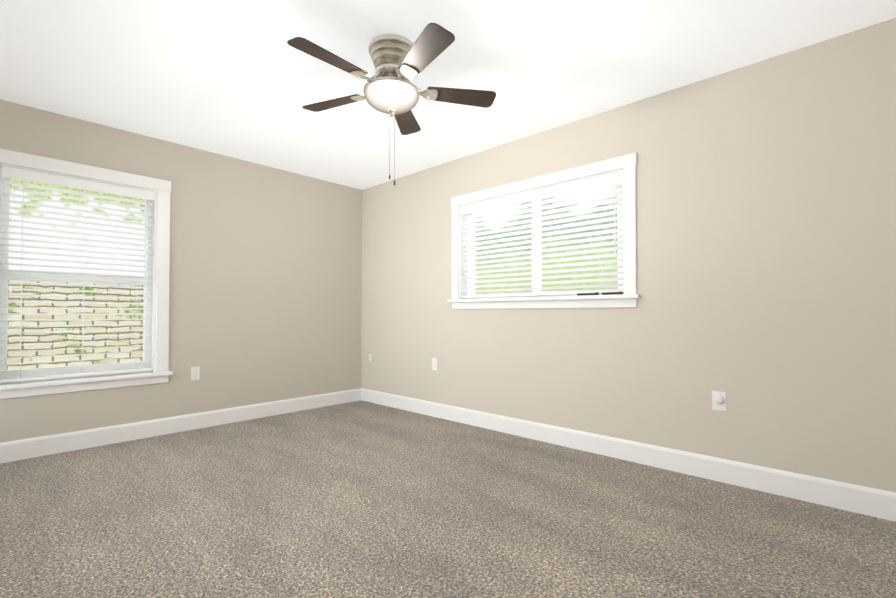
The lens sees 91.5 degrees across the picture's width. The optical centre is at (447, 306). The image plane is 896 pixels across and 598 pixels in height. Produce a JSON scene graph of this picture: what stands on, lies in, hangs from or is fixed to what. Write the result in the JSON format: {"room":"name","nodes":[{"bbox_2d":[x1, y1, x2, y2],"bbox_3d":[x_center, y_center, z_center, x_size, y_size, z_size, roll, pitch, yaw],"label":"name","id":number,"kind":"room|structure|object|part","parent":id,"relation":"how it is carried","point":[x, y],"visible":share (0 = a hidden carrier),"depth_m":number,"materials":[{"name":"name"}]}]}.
{"room":"empty bedroom","nodes":[
{"label":"empty bedroom","id":0,"kind":"room"},
{"bbox_2d":[0,99,361,442],"bbox_3d":[-2.217,-0.161,3.882,0.150,2.440,3.400,-1,-1,43],"label":"wall","id":1,"kind":"structure","parent":0,"point":[265,287],"depth_m":4.00,"materials":[{"name":"beige paint"}]},
{"bbox_2d":[0,148,172,398],"bbox_3d":[-2.726,-0.216,3.272,0.162,1.676,1.139,-1,-1,43],"label":"window","id":2,"kind":"structure","parent":1,"relation":"in","point":[156,191],"depth_m":3.29,"materials":[{"name":"white plastic"}]},
{"bbox_2d":[9,179,12,292],"bbox_3d":[-2.967,-0.484,2.969,0.013,0.779,0.013,0,-1,22],"label":"blind cord","id":3,"kind":"object","parent":2,"relation":"attached to","point":[10,290],"depth_m":2.97,"materials":[{"name":"white fabric"}]},
{"bbox_2d":[20,180,23,380],"bbox_3d":[-2.941,-0.189,3.016,0.002,1.406,0.002,-1,-1,43],"label":"blind cord","id":4,"kind":"object","parent":2,"relation":"attached to","point":[23,180],"depth_m":3.03,"materials":[{"name":"white fabric"}]},
{"bbox_2d":[0,168,151,383],"bbox_3d":[-2.775,-0.208,3.317,0.075,1.478,0.885,-1,-1,43],"label":"window unit","id":5,"kind":"structure","parent":2,"relation":"attached to","point":[58,371],"depth_m":3.20,"materials":[{"name":"plastic"}]},
{"bbox_3d":[-2.784,-0.208,3.326,0.004,1.438,0.845,-1,-1,43],"label":"glass","id":6,"kind":"part","parent":2,"relation":"part of","materials":[{"name":"clear glass"}]},
{"bbox_2d":[82,190,85,365],"bbox_3d":[-2.714,-0.185,3.260,0.002,1.406,0.002,-1,-1,43],"label":"blind cord","id":7,"kind":"object","parent":2,"relation":"attached to","point":[84,190],"depth_m":3.27,"materials":[{"name":"white fabric"}]},
{"bbox_2d":[135,198,138,368],"bbox_3d":[-2.487,-0.182,3.504,0.002,1.406,0.002,-1,-1,43],"label":"blind cord","id":8,"kind":"object","parent":2,"relation":"attached to","point":[137,198],"depth_m":3.51,"materials":[{"name":"white fabric"}]},
{"bbox_2d":[146,200,147,305],"bbox_3d":[-2.435,-0.435,3.535,0.012,0.858,0.012,0,-1,28],"label":"blind cord","id":9,"kind":"object","parent":2,"relation":"attached to","point":[147,200],"depth_m":3.53,"materials":[{"name":"white fabric"}]},
{"bbox_2d":[0,388,359,462],"bbox_3d":[-2.160,0.991,3.804,0.016,0.135,3.330,-1,-1,43],"label":"baseboard","id":10,"kind":"structure","parent":1,"relation":"attached to","point":[10,451],"depth_m":3.56,"materials":[{"name":"white wood"}]},
{"bbox_2d":[191,366,199,379],"bbox_3d":[-2.189,0.578,3.784,0.008,0.114,0.070,-1,-1,43],"label":"electrical outlet","id":11,"kind":"object","parent":1,"relation":"attached to","point":[195,373],"visible":1,"depth_m":3.78,"materials":[{"name":"white plastic"}]},
{"bbox_2d":[0,400,895,597],"bbox_3d":[-0.334,1.092,2.107,5.300,0.120,3.700,-1,-1,43],"label":"floor","id":12,"kind":"structure","parent":0,"point":[360,499],"depth_m":2.08,"materials":[{"name":"carpet"}]},
{"bbox_2d":[0,0,895,189],"bbox_3d":[-0.334,-1.467,2.145,5.300,0.120,3.700,-1,-1,43],"label":"ceiling","id":13,"kind":"structure","parent":0,"point":[241,79],"depth_m":2.51,"materials":[{"name":"white paint"}]},
{"bbox_2d":[287,23,495,185],"bbox_3d":[-0.330,-1.052,2.333,1.127,0.704,1.081,-1,-1,43],"label":"fan","id":14,"kind":"object","parent":13,"relation":"hanging from","point":[390,87],"visible":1,"depth_m":2.28,"materials":[{"name":"brown wood"}]},
{"bbox_3d":[-0.562,-1.182,2.080,0.136,0.006,0.390,15,10,41],"label":"blade","id":15,"kind":"part","parent":14,"relation":"part of","materials":[{"name":"brown wood"}]},
{"bbox_3d":[-0.656,-1.176,2.523,0.390,0.006,0.136,0,11,24],"label":"blade","id":16,"kind":"part","parent":14,"relation":"part of","materials":[{"name":"brown wood"}]},
{"bbox_3d":[-0.304,-1.113,2.365,0.295,0.099,0.295,-1,-1,43],"label":"globe","id":17,"kind":"part","parent":14,"relation":"part of"},
{"label":"blade","id":18,"kind":"part","parent":14,"relation":"part of","materials":[{"name":"brown wood"}]},
{"bbox_3d":[-0.112,-1.183,2.033,0.136,0.006,0.390,14,-8,-29],"label":"blade","id":19,"kind":"part","parent":14,"relation":"part of","materials":[{"name":"brown wood"}]},
{"label":"blade","id":20,"kind":"part","parent":14,"relation":"part of","materials":[{"name":"brown wood"}]},
{"bbox_2d":[361,18,895,492],"bbox_3d":[0.876,-0.168,3.424,5.000,2.440,0.150,-1,-1,43],"label":"wall","id":21,"kind":"structure","parent":0,"point":[767,242],"depth_m":2.64,"materials":[{"name":"beige paint"}]},
{"bbox_2d":[432,358,436,369],"bbox_3d":[-0.132,0.560,4.244,0.070,0.114,0.008,-1,-1,43],"label":"electrical outlet","id":22,"kind":"object","parent":21,"relation":"attached to","point":[434,363],"visible":1,"depth_m":4.24,"materials":[{"name":"white plastic"}]},
{"bbox_2d":[448,153,640,308],"bbox_3d":[0.682,-0.508,3.550,1.731,1.044,0.162,-1,-1,43],"label":"window","id":23,"kind":"structure","parent":21,"relation":"in","point":[550,184],"depth_m":3.41,"materials":[{"name":"white plastic"}]},
{"bbox_2d":[464,214,464,264],"bbox_3d":[0.152,-0.612,4.001,0.013,0.469,0.013,0,-1,22],"label":"blind cord","id":24,"kind":"object","parent":23,"relation":"attached to","point":[464,214],"depth_m":4.00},
{"bbox_2d":[476,212,476,297],"bbox_3d":[0.257,-0.475,3.923,0.002,0.786,0.002,-1,-1,43],"label":"blind cord","id":25,"kind":"object","parent":23,"relation":"attached to","point":[476,212],"depth_m":3.92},
{"bbox_2d":[511,212,511,295],"bbox_3d":[0.533,-0.479,3.666,0.002,0.786,0.002,-1,-1,43],"label":"blind cord","id":26,"kind":"object","parent":23,"relation":"attached to","point":[511,212],"depth_m":3.66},
{"bbox_2d":[466,182,622,298],"bbox_3d":[0.729,-0.504,3.600,1.497,0.858,0.072,-1,-1,43],"label":"window unit","id":27,"kind":"structure","parent":23,"relation":"attached to","point":[540,269],"depth_m":3.58,"materials":[{"name":"plastic"}]},
{"bbox_3d":[0.736,-0.504,3.608,1.457,0.818,0.004,-1,-1,43],"label":"glass","id":28,"kind":"part","parent":23,"relation":"part of","materials":[{"name":"clear glass"}]},
{"bbox_2d":[551,196,551,256],"bbox_3d":[0.808,-0.483,3.409,0.002,0.786,0.002,-1,-1,43],"label":"blind cord","id":29,"kind":"object","parent":23,"relation":"attached to","point":[551,245],"depth_m":3.41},
{"bbox_2d":[577,292,598,295],"bbox_3d":[1.012,-0.092,3.158,0.160,0.019,0.030,-1,-1,43],"label":"bar","id":30,"kind":"object","parent":23,"relation":"on","point":[596,293],"depth_m":3.14,"materials":[{"name":"grey plastic"}]},
{"bbox_2d":[598,249,598,292],"bbox_3d":[1.084,-0.487,3.152,0.002,0.786,0.002,-1,-1,43],"label":"blind cord","id":31,"kind":"object","parent":23,"relation":"attached to","point":[598,249],"depth_m":3.15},
{"bbox_2d":[601,291,622,294],"bbox_3d":[1.142,-0.094,3.037,0.145,0.019,0.030,-1,-1,43],"label":"bar","id":32,"kind":"object","parent":23,"relation":"on","point":[606,293],"depth_m":3.03,"materials":[{"name":"grey plastic"}]},
{"bbox_2d":[614,183,615,256],"bbox_3d":[1.166,-0.604,3.052,0.012,0.517,0.012,0,-1,28],"label":"blind cord","id":33,"kind":"object","parent":23,"relation":"attached to","point":[614,183],"depth_m":3.05,"materials":[{"name":"white fabric"}]},
{"bbox_2d":[360,388,895,521],"bbox_3d":[0.820,0.984,3.346,5.000,0.135,0.016,-1,-1,43],"label":"baseboard","id":34,"kind":"structure","parent":21,"relation":"attached to","point":[874,502],"depth_m":2.74,"materials":[{"name":"white wood"}]},
{"bbox_2d":[712,391,725,411],"bbox_3d":[1.611,0.565,2.603,0.072,0.116,0.032,-1,-1,43],"label":"electrical outlet","id":35,"kind":"object","parent":21,"relation":"attached to","point":[718,401],"visible":1,"depth_m":2.60,"materials":[{"name":"white plastic"}]},
{"label":"outside","id":36,"kind":"structure","parent":0,"visible":0},
{"bbox_2d":[1,178,148,383],"bbox_3d":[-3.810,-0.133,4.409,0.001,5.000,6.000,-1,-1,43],"label":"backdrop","id":37,"kind":"structure","parent":36,"point":[65,340],"depth_m":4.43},
{"bbox_2d":[475,184,617,293],"bbox_3d":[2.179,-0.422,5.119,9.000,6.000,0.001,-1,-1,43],"label":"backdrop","id":38,"kind":"structure","parent":36,"point":[560,268],"depth_m":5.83,"materials":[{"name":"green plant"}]}
]}

